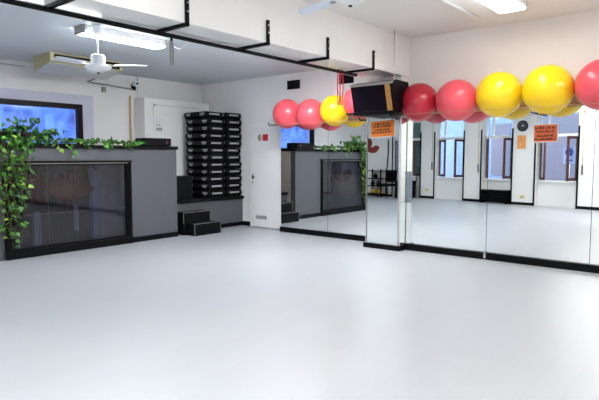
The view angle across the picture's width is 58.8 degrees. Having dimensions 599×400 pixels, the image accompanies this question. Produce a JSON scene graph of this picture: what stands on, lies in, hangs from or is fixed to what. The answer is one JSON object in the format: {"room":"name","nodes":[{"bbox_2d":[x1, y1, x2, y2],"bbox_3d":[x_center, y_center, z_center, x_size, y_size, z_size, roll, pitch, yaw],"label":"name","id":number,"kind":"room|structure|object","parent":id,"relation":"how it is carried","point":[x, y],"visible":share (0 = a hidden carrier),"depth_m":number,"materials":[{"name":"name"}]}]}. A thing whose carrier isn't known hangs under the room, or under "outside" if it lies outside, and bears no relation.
{"room":"fitness studio","nodes":[
{"label":"fitness studio","id":0,"kind":"room"},
{"bbox_2d":[28,174,46,204],"bbox_3d":[-4.037,-0.162,8.218,0.090,0.462,0.294,4,6,39],"label":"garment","id":1,"kind":"object","parent":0,"point":[43,175],"visible":0.66,"depth_m":8.20,"materials":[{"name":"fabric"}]},
{"bbox_2d":[9,165,89,248],"bbox_3d":[-3.980,-0.030,9.062,0.050,1.500,2.950,4,6,39],"label":"wall","id":2,"kind":"structure","parent":0,"point":[48,166],"depth_m":8.84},
{"bbox_2d":[61,173,79,209],"bbox_3d":[-3.699,-0.145,8.629,0.090,0.602,0.313,4,6,39],"label":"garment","id":3,"kind":"object","parent":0,"point":[64,174],"visible":0.23,"depth_m":8.57,"materials":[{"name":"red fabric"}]},
{"bbox_2d":[0,148,177,260],"bbox_3d":[-3.284,-0.028,8.543,0.160,1.580,3.140,4,6,39],"label":"wall","id":4,"kind":"structure","parent":0,"point":[153,172],"depth_m":9.19,"materials":[{"name":"grey paint"}]},
{"bbox_2d":[1,160,133,260],"bbox_3d":[-3.494,0.069,8.211,0.111,1.440,2.030,4,6,39],"label":"glass screen","id":5,"kind":"object","parent":4,"relation":"attached to","point":[61,189],"visible":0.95,"depth_m":8.24,"materials":[{"name":"black glass"}]},
{"bbox_2d":[0,143,177,149],"bbox_3d":[-3.357,-0.852,8.550,0.395,0.060,3.160,4,6,39],"label":"trim","id":6,"kind":"structure","parent":4,"relation":"on","point":[39,145],"depth_m":8.46,"materials":[{"name":"black plastic"}]},
{"bbox_2d":[0,131,35,248],"bbox_3d":[-4.090,-0.139,7.524,0.512,1.655,0.617,4,6,39],"label":"pothos","id":7,"kind":"object","parent":6,"relation":"on","point":[11,207],"visible":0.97,"depth_m":7.45,"materials":[{"name":"green plant"}]},
{"bbox_2d":[0,117,68,148],"bbox_3d":[-3.911,-0.963,7.719,0.455,0.490,1.171,4,6,39],"label":"pothos","id":8,"kind":"object","parent":6,"relation":"on","point":[41,137],"visible":0.95,"depth_m":7.66,"materials":[{"name":"green plant"}]},
{"bbox_2d":[16,132,31,143],"bbox_3d":[-4.019,-0.903,7.755,0.250,0.170,0.250,4,6,39],"label":"pot","id":9,"kind":"object","parent":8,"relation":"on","point":[29,134],"depth_m":7.66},
{"bbox_2d":[45,137,113,157],"bbox_3d":[-3.443,-0.810,8.252,0.352,0.323,1.096,4,6,39],"label":"pothos vine","id":10,"kind":"object","parent":6,"relation":"on","point":[66,141],"visible":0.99,"depth_m":8.11,"materials":[{"name":"green plant"}]},
{"bbox_2d":[96,136,148,151],"bbox_3d":[-2.936,-0.927,8.841,0.368,0.264,0.853,4,6,39],"label":"pothos vine","id":11,"kind":"object","parent":6,"relation":"on","point":[133,143],"visible":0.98,"depth_m":8.76,"materials":[{"name":"green plant"}]},
{"bbox_2d":[135,138,170,145],"bbox_3d":[-2.594,-1.027,9.472,0.342,0.140,0.530,4,6,39],"label":"stereo","id":12,"kind":"object","parent":6,"relation":"on","point":[152,141],"visible":0.77,"depth_m":9.33,"materials":[{"name":"black plastic"}]},
{"bbox_2d":[0,59,200,144],"bbox_3d":[-3.869,-0.960,10.262,0.200,3.160,5.150,4,6,39],"label":"wall","id":13,"kind":"structure","parent":0,"point":[110,107],"depth_m":10.25,"materials":[{"name":"white paint"}]},
{"bbox_2d":[0,98,83,144],"bbox_3d":[-4.558,-1.302,9.217,0.110,0.810,1.650,4,6,39],"label":"window","id":14,"kind":"structure","parent":13,"relation":"in","point":[78,108],"depth_m":9.47,"materials":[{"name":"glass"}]},
{"bbox_2d":[0,87,93,144],"bbox_3d":[-4.562,-1.193,9.236,0.012,1.390,2.120,4,6,39],"label":"trim","id":15,"kind":"structure","parent":13,"relation":"attached to","point":[7,93],"depth_m":9.56,"materials":[{"name":"paint"}]},
{"bbox_2d":[87,78,133,89],"bbox_3d":[-3.565,-2.233,10.193,0.193,0.158,0.972,4,6,39],"label":"conduit","id":16,"kind":"object","parent":13,"relation":"attached to","point":[93,78],"visible":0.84,"depth_m":10.17,"materials":[{"name":"grey plastic"}]},
{"bbox_2d":[129,96,131,141],"bbox_3d":[-3.370,-1.555,10.614,0.037,1.010,0.037,-2,5,-28],"label":"pipe","id":17,"kind":"object","parent":13,"relation":"attached to","point":[130,119],"visible":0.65,"depth_m":10.60,"materials":[{"name":"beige metal"}]},
{"bbox_2d":[131,82,138,90],"bbox_3d":[-3.269,-2.271,10.595,0.164,0.160,0.090,4,6,39],"label":"security camera","id":18,"kind":"object","parent":13,"relation":"attached to","point":[134,84],"visible":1,"depth_m":10.59,"materials":[{"name":"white plastic"}]},
{"bbox_2d":[137,77,139,97],"bbox_3d":[-3.251,-2.266,10.717,0.046,0.410,0.046,1,5,17],"label":"conduit","id":19,"kind":"object","parent":13,"relation":"attached to","point":[138,91],"visible":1,"depth_m":10.70,"materials":[{"name":"white plastic"}]},
{"bbox_2d":[0,3,319,84],"bbox_3d":[-4.573,-2.225,6.803,7.280,0.120,11.502,4,6,39],"label":"ceiling","id":20,"kind":"structure","parent":0,"point":[25,33],"depth_m":8.30,"materials":[{"name":"paint"}]},
{"bbox_2d":[33,52,122,79],"bbox_3d":[-3.639,-2.201,8.806,0.577,0.247,1.240,4,6,39],"label":"air conditioner","id":21,"kind":"object","parent":20,"relation":"attached to","point":[44,62],"visible":0.64,"depth_m":8.55,"materials":[{"name":"beige plastic"}]},
{"bbox_2d":[53,24,147,73],"bbox_3d":[-2.571,-1.844,6.483,1.057,0.586,1.004,4,6,39],"label":"ceiling fan","id":22,"kind":"object","parent":20,"relation":"hanging from","point":[97,65],"visible":1,"depth_m":6.46,"materials":[{"name":"white plastic"}]},
{"bbox_2d":[74,24,166,49],"bbox_3d":[-2.315,-2.129,6.983,0.220,0.099,1.220,4,6,39],"label":"lamp","id":23,"kind":"object","parent":20,"relation":"attached to","point":[83,29],"visible":1,"depth_m":6.90,"materials":[{"name":"white paint"}]},
{"bbox_2d":[79,31,163,48],"bbox_3d":[-2.315,-2.095,6.986,0.190,0.030,1.160,4,6,39],"label":"diffuser","id":24,"kind":"object","parent":23,"relation":"attached to","point":[106,35],"depth_m":6.95,"materials":[{"name":"white plastic"}]},
{"bbox_2d":[201,70,367,220],"bbox_3d":[-0.340,-1.086,10.643,4.940,3.350,0.150,4,6,39],"label":"wall","id":25,"kind":"structure","parent":0,"point":[255,99],"depth_m":10.94,"materials":[{"name":"white paint"}]},
{"bbox_2d":[243,221,249,225],"bbox_3d":[-1.098,0.497,11.289,0.275,0.090,0.019,4,6,39],"label":"baseboard","id":26,"kind":"structure","parent":25,"relation":"attached to","point":[247,223],"depth_m":11.30,"materials":[{"name":"black paint"}]},
{"bbox_2d":[250,124,280,228],"bbox_3d":[-0.666,-0.471,10.735,0.985,2.110,0.220,4,6,39],"label":"door","id":27,"kind":"structure","parent":25,"relation":"in","point":[265,156],"depth_m":10.77,"materials":[{"name":"white paint"}]},
{"bbox_2d":[256,215,266,219],"bbox_3d":[-0.785,0.357,10.910,0.305,0.070,0.010,4,6,39],"label":"vent grille","id":28,"kind":"object","parent":27,"relation":"attached to","point":[258,217],"depth_m":10.91,"materials":[{"name":"grey metal"}]},
{"bbox_2d":[257,134,268,140],"bbox_3d":[-0.740,-1.259,10.735,0.310,0.150,0.021,4,6,39],"label":"door sign","id":29,"kind":"object","parent":27,"relation":"attached to","point":[260,137],"visible":1,"depth_m":10.73,"materials":[{"name":"red plastic"}]},
{"bbox_2d":[287,79,299,89],"bbox_3d":[-0.117,-2.223,10.255,0.320,0.170,0.019,4,6,39],"label":"air vent","id":30,"kind":"object","parent":25,"relation":"in","point":[293,84],"visible":1,"depth_m":10.24,"materials":[{"name":"black plastic"}]},
{"bbox_2d":[339,74,353,83],"bbox_3d":[0.830,-2.160,9.474,0.320,0.170,0.019,4,6,39],"label":"air vent","id":31,"kind":"object","parent":25,"relation":"in","point":[346,78],"visible":0.69,"depth_m":9.46,"materials":[{"name":"black plastic"}]},
{"bbox_3d":[0.579,-0.353,9.705,2.245,2.040,0.208,4,6,39],"label":"wall","id":32,"kind":"structure","parent":25,"relation":"attached to","visible":0},
{"bbox_2d":[281,123,327,230],"bbox_3d":[0.082,-0.434,9.961,1.135,1.960,0.020,4,6,39],"label":"wall mirror","id":33,"kind":"object","parent":32,"relation":"attached to","point":[304,152],"visible":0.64,"depth_m":9.94,"materials":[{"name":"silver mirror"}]},
{"bbox_2d":[268,117,366,125],"bbox_3d":[0.373,-1.359,9.252,1.982,0.091,0.586,4,6,39],"label":"ball rack","id":34,"kind":"object","parent":32,"relation":"attached to","point":[359,118],"visible":0.34,"depth_m":9.08,"materials":[{"name":"grey metal"}]},
{"bbox_2d":[273,99,298,128],"bbox_3d":[-0.224,-1.573,9.722,0.529,0.536,0.534,-2,5,-27],"label":"ball","id":35,"kind":"object","parent":34,"relation":"on","point":[284,111],"visible":0.74,"depth_m":9.52,"materials":[{"name":"red plastic"}]},
{"bbox_2d":[296,99,323,129],"bbox_3d":[0.200,-1.510,9.376,0.529,0.536,0.535,-2,5,-27],"label":"ball","id":36,"kind":"object","parent":34,"relation":"on","point":[307,111],"visible":0.77,"depth_m":9.18,"materials":[{"name":"red plastic"}]},
{"bbox_2d":[320,95,349,125],"bbox_3d":[0.608,-1.518,9.044,0.517,0.524,0.523,-2,5,-28],"label":"ball","id":37,"kind":"object","parent":34,"relation":"on","point":[331,112],"visible":0.81,"depth_m":8.85,"materials":[{"name":"yellow plastic"}]},
{"bbox_2d":[343,88,360,117],"bbox_3d":[0.963,-1.610,8.751,0.503,0.509,0.509,-2,5,-26],"label":"ball","id":38,"kind":"object","parent":34,"relation":"on","point":[347,99],"visible":0.39,"depth_m":8.62,"materials":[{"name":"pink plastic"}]},
{"bbox_2d":[280,226,364,241],"bbox_3d":[0.496,0.624,9.691,2.255,0.095,0.040,4,6,39],"label":"baseboard","id":39,"kind":"structure","parent":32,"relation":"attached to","point":[282,229],"depth_m":9.71,"materials":[{"name":"black paint"}]},
{"bbox_2d":[328,121,366,235],"bbox_3d":[0.945,-0.376,9.250,1.105,1.960,0.020,4,6,39],"label":"wall mirror","id":40,"kind":"object","parent":32,"relation":"attached to","point":[346,141],"visible":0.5,"depth_m":9.33,"materials":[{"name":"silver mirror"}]},
{"bbox_2d":[0,225,598,399],"bbox_3d":[-1.637,1.140,4.639,14.900,0.120,11.502,4,6,39],"label":"floor","id":41,"kind":"structure","parent":0,"point":[242,312],"depth_m":4.59,"materials":[{"name":"laminate"}]},
{"bbox_2d":[31,211,41,246],"bbox_3d":[-4.033,0.484,8.165,0.100,0.620,0.100,4,6,39],"label":"bollard","id":42,"kind":"object","parent":41,"relation":"on","point":[32,212],"visible":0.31,"depth_m":8.13,"materials":[{"name":"grey"}]},
{"bbox_2d":[73,199,78,233],"bbox_3d":[-3.601,0.161,8.561,0.030,1.200,0.070,4,6,39],"label":"card sign","id":43,"kind":"object","parent":41,"relation":"on","point":[77,221],"visible":0.32,"depth_m":8.57,"materials":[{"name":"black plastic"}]},
{"bbox_2d":[89,165,100,238],"bbox_3d":[-3.406,0.026,8.857,0.100,1.420,0.140,4,6,39],"label":"post","id":44,"kind":"object","parent":41,"relation":"on","point":[98,212],"visible":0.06,"depth_m":8.82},
{"bbox_2d":[99,165,123,237],"bbox_3d":[-3.154,-0.004,9.238,0.040,1.420,0.730,4,6,39],"label":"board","id":45,"kind":"object","parent":41,"relation":"on","point":[118,171],"visible":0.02,"depth_m":9.13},
{"bbox_2d":[177,210,220,235],"bbox_3d":[-1.922,0.426,10.106,0.491,0.423,0.704,4,6,39],"label":"step stool","id":46,"kind":"object","parent":41,"relation":"on","point":[194,222],"visible":0.92,"depth_m":9.94,"materials":[{"name":"black plastic"}]},
{"bbox_2d":[177,199,242,223],"bbox_3d":[-2.320,0.275,11.056,1.295,0.570,1.900,4,6,39],"label":"platform","id":47,"kind":"object","parent":41,"relation":"on","point":[225,211],"visible":0.21,"depth_m":10.91,"materials":[{"name":"grey paint"}]},
{"bbox_2d":[177,196,243,203],"bbox_3d":[-2.295,-0.038,11.022,1.345,0.060,1.880,4,6,39],"label":"platform","id":48,"kind":"object","parent":47,"relation":"on","point":[199,198],"visible":0.26,"depth_m":10.56,"materials":[{"name":"black plastic"}]},
{"bbox_2d":[134,97,208,175],"bbox_3d":[-2.649,-1.087,11.264,0.383,1.989,1.660,4,6,39],"label":"upper cabinet","id":49,"kind":"object","parent":48,"relation":"on","point":[146,110],"visible":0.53,"depth_m":10.90,"materials":[{"name":"white paint"}]},
{"bbox_2d":[155,118,162,133],"bbox_3d":[-2.827,-1.488,10.715,0.004,0.300,0.200,4,6,39],"label":"paper notice","id":50,"kind":"object","parent":49,"relation":"attached to","point":[158,122],"visible":1,"depth_m":10.71,"materials":[{"name":"white paper"}]},
{"bbox_2d":[177,176,192,199],"bbox_3d":[-2.370,-0.241,10.359,0.400,0.449,0.400,4,6,39],"label":"crate","id":51,"kind":"object","parent":48,"relation":"on","point":[184,183],"visible":0.5,"depth_m":10.23,"materials":[{"name":"black plastic"}]},
{"bbox_2d":[192,189,224,197],"bbox_3d":[-1.943,-0.136,11.008,0.720,0.137,0.422,4,6,39],"label":"step","id":52,"kind":"structure","parent":48,"relation":"on","point":[195,193],"depth_m":10.80,"materials":[{"name":"black plastic"}]},
{"bbox_2d":[192,182,224,190],"bbox_3d":[-1.948,-0.281,11.007,0.720,0.137,0.422,4,6,40],"label":"step","id":53,"kind":"structure","parent":52,"relation":"on","point":[195,186],"depth_m":10.81,"materials":[{"name":"black plastic"}]},
{"bbox_2d":[192,176,223,183],"bbox_3d":[-1.949,-0.425,10.996,0.720,0.137,0.422,4,6,41],"label":"step","id":54,"kind":"structure","parent":53,"relation":"on","point":[195,179],"depth_m":10.77,"materials":[{"name":"black plastic"}]},
{"bbox_2d":[186,169,224,175],"bbox_3d":[-1.940,-0.568,10.970,0.720,0.137,0.422,4,6,41],"label":"step","id":55,"kind":"structure","parent":54,"relation":"on","point":[190,172],"depth_m":10.79,"materials":[{"name":"black plastic"}]},
{"bbox_2d":[187,162,224,168],"bbox_3d":[-1.934,-0.713,10.965,0.720,0.137,0.422,4,6,41],"label":"step","id":56,"kind":"structure","parent":55,"relation":"on","point":[191,165],"depth_m":10.81,"materials":[{"name":"black plastic"}]},
{"bbox_2d":[186,155,224,161],"bbox_3d":[-1.943,-0.857,10.957,0.720,0.137,0.422,4,6,38],"label":"step","id":57,"kind":"structure","parent":56,"relation":"on","point":[190,158],"depth_m":10.79,"materials":[{"name":"black plastic"}]},
{"bbox_2d":[186,148,224,154],"bbox_3d":[-1.932,-1.000,10.934,0.720,0.137,0.422,4,6,38],"label":"step","id":58,"kind":"structure","parent":57,"relation":"on","point":[190,151],"depth_m":10.77,"materials":[{"name":"black plastic"}]},
{"bbox_2d":[186,140,223,147],"bbox_3d":[-1.947,-1.146,10.941,0.720,0.137,0.422,4,6,40],"label":"step","id":59,"kind":"structure","parent":58,"relation":"on","point":[206,143],"depth_m":10.78,"materials":[{"name":"black plastic"}]},
{"bbox_2d":[185,133,223,140],"bbox_3d":[-1.949,-1.289,10.920,0.720,0.137,0.422,4,6,40],"label":"step","id":60,"kind":"structure","parent":59,"relation":"on","point":[199,136],"depth_m":10.74,"materials":[{"name":"black plastic"}]},
{"bbox_2d":[186,126,224,133],"bbox_3d":[-1.926,-1.431,10.890,0.720,0.137,0.422,4,6,39],"label":"step","id":61,"kind":"structure","parent":60,"relation":"on","point":[196,129],"depth_m":10.73,"materials":[{"name":"black plastic"}]},
{"bbox_2d":[186,118,224,126],"bbox_3d":[-1.931,-1.576,10.885,0.720,0.137,0.422,4,6,39],"label":"step","id":62,"kind":"structure","parent":61,"relation":"on","point":[208,121],"depth_m":10.71,"materials":[{"name":"black plastic"}]},
{"bbox_2d":[184,111,221,119],"bbox_3d":[-1.976,-1.723,10.906,0.720,0.137,0.422,4,6,40],"label":"step","id":63,"kind":"structure","parent":62,"relation":"on","point":[203,114],"depth_m":10.73,"materials":[{"name":"black plastic"}]},
{"bbox_2d":[224,189,241,196],"bbox_3d":[-1.632,-0.165,11.358,0.720,0.137,0.422,4,6,40],"label":"step","id":64,"kind":"structure","parent":48,"relation":"on","point":[234,192],"depth_m":11.10,"materials":[{"name":"black plastic"}]},
{"bbox_2d":[224,182,241,189],"bbox_3d":[-1.635,-0.309,11.349,0.720,0.137,0.422,4,6,40],"label":"step","id":65,"kind":"structure","parent":64,"relation":"on","point":[235,185],"depth_m":11.09,"materials":[{"name":"black plastic"}]},
{"bbox_2d":[223,175,241,182],"bbox_3d":[-1.626,-0.453,11.334,0.720,0.137,0.422,4,6,40],"label":"step","id":66,"kind":"structure","parent":65,"relation":"on","point":[227,179],"depth_m":11.06,"materials":[{"name":"black plastic"}]},
{"bbox_2d":[221,169,241,175],"bbox_3d":[-1.635,-0.597,11.327,0.720,0.137,0.422,4,6,38],"label":"step","id":67,"kind":"structure","parent":66,"relation":"on","point":[228,172],"depth_m":11.05,"materials":[{"name":"black plastic"}]},
{"bbox_2d":[221,162,241,168],"bbox_3d":[-1.632,-0.741,11.309,0.720,0.137,0.422,4,6,38],"label":"step","id":68,"kind":"structure","parent":67,"relation":"on","point":[228,165],"depth_m":11.05,"materials":[{"name":"black plastic"}]},
{"bbox_2d":[224,155,240,161],"bbox_3d":[-1.651,-0.886,11.315,0.720,0.137,0.422,4,6,39],"label":"step","id":69,"kind":"structure","parent":68,"relation":"on","point":[228,158],"depth_m":11.06,"materials":[{"name":"black plastic"}]},
{"bbox_2d":[224,148,240,154],"bbox_3d":[-1.650,-1.030,11.303,0.720,0.137,0.422,4,6,41],"label":"step","id":70,"kind":"structure","parent":69,"relation":"on","point":[228,151],"depth_m":11.07,"materials":[{"name":"black plastic"}]},
{"bbox_2d":[223,141,241,147],"bbox_3d":[-1.630,-1.173,11.280,0.720,0.137,0.422,4,6,39],"label":"step","id":71,"kind":"structure","parent":70,"relation":"on","point":[227,144],"depth_m":11.02,"materials":[{"name":"black plastic"}]},
{"bbox_2d":[212,134,241,140],"bbox_3d":[-1.627,-1.316,11.258,0.720,0.137,0.422,4,6,39],"label":"step","id":72,"kind":"structure","parent":71,"relation":"on","point":[227,137],"depth_m":11.00,"materials":[{"name":"black plastic"}]},
{"bbox_2d":[219,127,240,133],"bbox_3d":[-1.634,-1.461,11.257,0.720,0.137,0.422,4,6,40],"label":"step","id":73,"kind":"structure","parent":72,"relation":"on","point":[228,130],"depth_m":11.01,"materials":[{"name":"black plastic"}]},
{"bbox_2d":[223,120,241,126],"bbox_3d":[-1.623,-1.605,11.242,0.720,0.137,0.422,4,6,40],"label":"step","id":74,"kind":"structure","parent":73,"relation":"on","point":[228,123],"depth_m":10.99,"materials":[{"name":"black plastic"}]},
{"bbox_2d":[222,112,240,119],"bbox_3d":[-1.636,-1.749,11.227,0.720,0.137,0.422,4,6,39],"label":"step","id":75,"kind":"structure","parent":74,"relation":"on","point":[226,116],"depth_m":10.96,"materials":[{"name":"black plastic"}]},
{"bbox_2d":[221,221,242,227],"bbox_3d":[-1.814,0.553,10.658,0.020,0.080,1.900,4,6,39],"label":"baseboard","id":76,"kind":"structure","parent":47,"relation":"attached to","point":[240,222],"depth_m":11.12,"materials":[{"name":"black paint"}]},
{"bbox_2d":[368,75,407,245],"bbox_3d":[1.561,-0.922,8.610,0.590,3.350,0.770,4,6,39],"label":"wall pillar","id":77,"kind":"structure","parent":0,"point":[402,78],"depth_m":8.23,"materials":[{"name":"beige paint"}]},
{"bbox_2d":[346,110,402,116],"bbox_3d":[1.187,-1.453,8.012,0.780,0.335,0.560,4,6,39],"label":"bracket","id":78,"kind":"object","parent":77,"relation":"attached to","point":[399,111],"visible":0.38,"depth_m":8.04,"materials":[{"name":"black metal"}]},
{"bbox_2d":[350,79,408,115],"bbox_3d":[1.188,-1.485,7.818,0.671,0.485,0.619,4,6,39],"label":"television","id":79,"kind":"object","parent":78,"relation":"attached to","point":[378,97],"visible":1,"depth_m":7.60,"materials":[{"name":"black plastic"}]},
{"bbox_2d":[367,116,398,245],"bbox_3d":[1.306,-0.304,8.351,0.550,2.000,0.020,4,6,39],"label":"mirror","id":80,"kind":"object","parent":77,"relation":"attached to","point":[382,190],"visible":0.86,"depth_m":8.35,"materials":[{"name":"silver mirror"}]},
{"bbox_2d":[370,119,394,137],"bbox_3d":[1.290,-1.108,8.275,0.453,0.287,0.007,4,6,39],"label":"warning sign","id":81,"kind":"object","parent":80,"relation":"attached to","point":[382,128],"visible":1,"depth_m":8.27,"materials":[{"name":"orange paper"}]},
{"bbox_2d":[365,116,400,245],"bbox_3d":[1.305,-0.304,8.348,0.592,2.000,0.035,4,6,39],"label":"trim","id":82,"kind":"structure","parent":77,"relation":"attached to","point":[399,128],"depth_m":8.21,"materials":[{"name":"silver metal"}]},
{"bbox_2d":[363,242,404,250],"bbox_3d":[1.341,0.732,8.474,0.655,0.075,0.185,4,6,39],"label":"baseboard","id":83,"kind":"structure","parent":77,"relation":"attached to","point":[365,244],"depth_m":8.37,"materials":[{"name":"black paint"}]},
{"bbox_2d":[399,117,406,245],"bbox_3d":[1.605,-0.280,8.239,0.013,1.970,0.167,4,6,39],"label":"mirror","id":84,"kind":"object","parent":77,"relation":"attached to","point":[403,155],"visible":1,"depth_m":8.23,"materials":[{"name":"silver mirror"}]},
{"bbox_2d":[302,0,598,38],"bbox_3d":[1.586,-2.073,2.558,7.620,0.120,10.192,4,6,39],"label":"ceiling","id":85,"kind":"structure","parent":0,"point":[410,19],"depth_m":6.74,"materials":[{"name":"paint"}]},
{"bbox_2d":[3,0,409,78],"bbox_3d":[-1.337,-1.976,5.019,0.640,0.670,9.650,4,6,39],"label":"ceiling beam","id":86,"kind":"structure","parent":85,"relation":"attached to","point":[294,35],"depth_m":5.88,"materials":[{"name":"white paint"}]},
{"bbox_2d":[44,0,74,7],"bbox_3d":[-1.908,-1.667,4.209,0.518,0.285,0.057,4,6,39],"label":"bracket","id":87,"kind":"object","parent":86,"relation":"attached to","point":[57,3],"visible":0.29,"depth_m":4.21,"materials":[{"name":"black metal"}]},
{"bbox_2d":[19,0,102,18],"bbox_3d":[-2.319,-1.548,4.091,0.070,0.030,1.720,4,6,39],"label":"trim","id":88,"kind":"structure","parent":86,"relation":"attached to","point":[19,0],"depth_m":4.44,"materials":[{"name":"white paint"}]},
{"bbox_2d":[157,0,189,31],"bbox_3d":[-1.220,-1.734,5.039,0.518,0.285,0.057,4,6,39],"label":"bracket","id":89,"kind":"object","parent":86,"relation":"attached to","point":[186,2],"visible":0.76,"depth_m":4.89,"materials":[{"name":"black metal"}]},
{"bbox_2d":[0,0,357,76],"bbox_3d":[-1.748,-1.563,4.632,0.044,0.044,8.080,4,6,39],"label":"rail","id":90,"kind":"object","parent":86,"relation":"hanging from","point":[11,2],"visible":1,"depth_m":5.04,"materials":[{"name":"black metal"}]},
{"bbox_2d":[169,38,173,64],"bbox_3d":[-1.258,-1.472,5.234,0.044,0.270,0.044,4,6,39],"label":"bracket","id":91,"kind":"object","parent":90,"relation":"hanging from","point":[171,43],"visible":1,"depth_m":5.22,"materials":[{"name":"silver metal"}]},
{"bbox_2d":[337,69,340,104],"bbox_3d":[0.546,-1.573,7.414,0.063,0.503,0.015,4,6,39],"label":"elastic band","id":92,"kind":"object","parent":90,"relation":"hanging from","point":[338,69],"visible":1,"depth_m":7.41,"materials":[{"name":"red rubber"}]},
{"bbox_2d":[340,69,343,105],"bbox_3d":[0.591,-1.578,7.468,0.063,0.503,0.015,4,6,39],"label":"elastic band","id":93,"kind":"object","parent":90,"relation":"hanging from","point":[341,69],"visible":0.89,"depth_m":7.46,"materials":[{"name":"red rubber"}]},
{"bbox_2d":[239,20,269,49],"bbox_3d":[-0.525,-1.802,5.876,0.518,0.285,0.057,4,6,39],"label":"bracket","id":94,"kind":"object","parent":86,"relation":"attached to","point":[267,43],"visible":0.75,"depth_m":5.73,"materials":[{"name":"black metal"}]},
{"bbox_2d":[300,37,328,62],"bbox_3d":[0.163,-1.869,6.705,0.518,0.285,0.057,4,6,39],"label":"bracket","id":95,"kind":"object","parent":86,"relation":"attached to","point":[327,38],"visible":0.84,"depth_m":6.57,"materials":[{"name":"black metal"}]},
{"bbox_2d":[346,50,374,72],"bbox_3d":[0.839,-1.935,7.519,0.518,0.285,0.057,4,6,39],"label":"bracket","id":96,"kind":"object","parent":86,"relation":"attached to","point":[373,51],"visible":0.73,"depth_m":7.38,"materials":[{"name":"black metal"}]},
{"bbox_2d":[298,0,365,14],"bbox_3d":[0.328,-1.949,4.709,1.222,0.471,1.248,4,6,39],"label":"ceiling fan","id":97,"kind":"object","parent":85,"relation":"hanging from","point":[313,8],"visible":1,"depth_m":4.97,"materials":[{"name":"white plastic"}]},
{"bbox_2d":[393,30,394,75],"bbox_3d":[1.348,-1.841,7.586,0.040,1.148,0.038,4,6,39],"label":"rod","id":98,"kind":"object","parent":85,"relation":"hanging from","point":[394,30],"visible":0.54,"depth_m":7.56,"materials":[{"name":"silver metal"}]},
{"bbox_2d":[441,0,478,18],"bbox_3d":[1.569,-2.268,5.962,0.040,0.040,2.240,4,6,39],"label":"conduit","id":99,"kind":"object","parent":85,"relation":"attached to","point":[448,2],"visible":1,"depth_m":6.38,"materials":[{"name":"white plastic"}]},
{"bbox_2d":[477,0,526,14],"bbox_3d":[2.087,-2.220,5.751,0.320,0.099,1.350,4,6,39],"label":"lamp","id":100,"kind":"object","parent":85,"relation":"attached to","point":[500,6],"visible":1,"depth_m":6.03,"materials":[{"name":"white paint"}]},
{"bbox_2d":[405,10,598,242],"bbox_3d":[4.691,-0.727,6.197,7.320,3.350,0.610,4,6,39],"label":"wall","id":101,"kind":"structure","parent":0,"point":[570,42],"depth_m":7.24,"materials":[{"name":"beige paint"}]},
{"bbox_2d":[406,111,489,251],"bbox_3d":[2.168,-0.283,7.904,1.270,1.990,0.020,4,6,39],"label":"wall mirror","id":102,"kind":"object","parent":101,"relation":"attached to","point":[447,160],"visible":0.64,"depth_m":7.87,"materials":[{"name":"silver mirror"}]},
{"bbox_2d":[390,102,598,115],"bbox_3d":[2.686,-1.206,6.977,3.072,0.091,0.632,4,6,39],"label":"ball rack","id":103,"kind":"object","parent":101,"relation":"attached to","point":[571,103],"visible":0.28,"depth_m":6.93,"materials":[{"name":"grey metal"}]},
{"bbox_2d":[401,83,436,121],"bbox_3d":[1.746,-1.426,7.771,0.549,0.556,0.555,-2,5,-28],"label":"ball","id":104,"kind":"object","parent":103,"relation":"on","point":[418,97],"visible":0.88,"depth_m":7.57,"materials":[{"name":"red plastic"}]},
{"bbox_2d":[436,79,477,120],"bbox_3d":[2.187,-1.385,7.397,0.566,0.572,0.573,-2,5,-28],"label":"ball","id":105,"kind":"object","parent":103,"relation":"on","point":[459,95],"visible":0.96,"depth_m":7.20,"materials":[{"name":"red plastic"}]},
{"bbox_2d":[476,72,522,116],"bbox_3d":[2.632,-1.390,7.015,0.584,0.590,0.590,-2,5,-28],"label":"ball","id":106,"kind":"object","parent":103,"relation":"on","point":[498,91],"visible":0.98,"depth_m":6.81,"materials":[{"name":"yellow plastic"}]},
{"bbox_2d":[522,65,574,113],"bbox_3d":[3.093,-1.373,6.623,0.600,0.608,0.606,-3,5,-29],"label":"ball","id":107,"kind":"object","parent":103,"relation":"on","point":[551,86],"visible":0.99,"depth_m":6.42,"materials":[{"name":"yellow plastic"}]},
{"bbox_2d":[574,59,598,109],"bbox_3d":[3.562,-1.357,6.241,0.593,0.600,0.598,-2,5,-22],"label":"ball","id":108,"kind":"object","parent":103,"relation":"on","point":[586,86],"visible":0.99,"depth_m":6.14,"materials":[{"name":"red plastic"}]},
{"bbox_2d":[404,243,598,273],"bbox_3d":[4.438,0.914,6.094,7.190,0.095,0.075,4,6,39],"label":"baseboard","id":109,"kind":"structure","parent":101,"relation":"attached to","point":[591,268],"depth_m":7.34,"materials":[{"name":"black paint"}]},
{"bbox_2d":[486,106,595,263],"bbox_3d":[3.166,-0.216,7.081,1.320,1.990,0.020,4,6,39],"label":"wall mirror","id":110,"kind":"object","parent":101,"relation":"attached to","point":[539,199],"visible":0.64,"depth_m":7.04,"materials":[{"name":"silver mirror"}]},
{"bbox_2d":[533,123,557,142],"bbox_3d":[3.219,-0.874,6.962,0.305,0.240,0.007,2,5,40],"label":"warning sign","id":111,"kind":"object","parent":110,"relation":"attached to","point":[542,133],"visible":1,"depth_m":6.96,"materials":[{"name":"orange paper"}]},
{"bbox_2d":[589,110,598,264],"bbox_3d":[4.179,-0.149,6.245,1.310,1.990,0.020,4,6,39],"label":"wall mirror","id":112,"kind":"object","parent":101,"relation":"attached to","point":[594,241],"visible":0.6,"depth_m":6.65,"materials":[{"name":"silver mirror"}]},
{"label":"outside","id":113,"kind":"structure","parent":0,"visible":0},
{"bbox_2d":[0,104,74,143],"bbox_3d":[-4.786,-1.377,9.591,0.194,1.502,2.903,4,6,39],"label":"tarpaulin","id":114,"kind":"object","parent":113,"point":[59,119],"visible":0.17,"depth_m":9.68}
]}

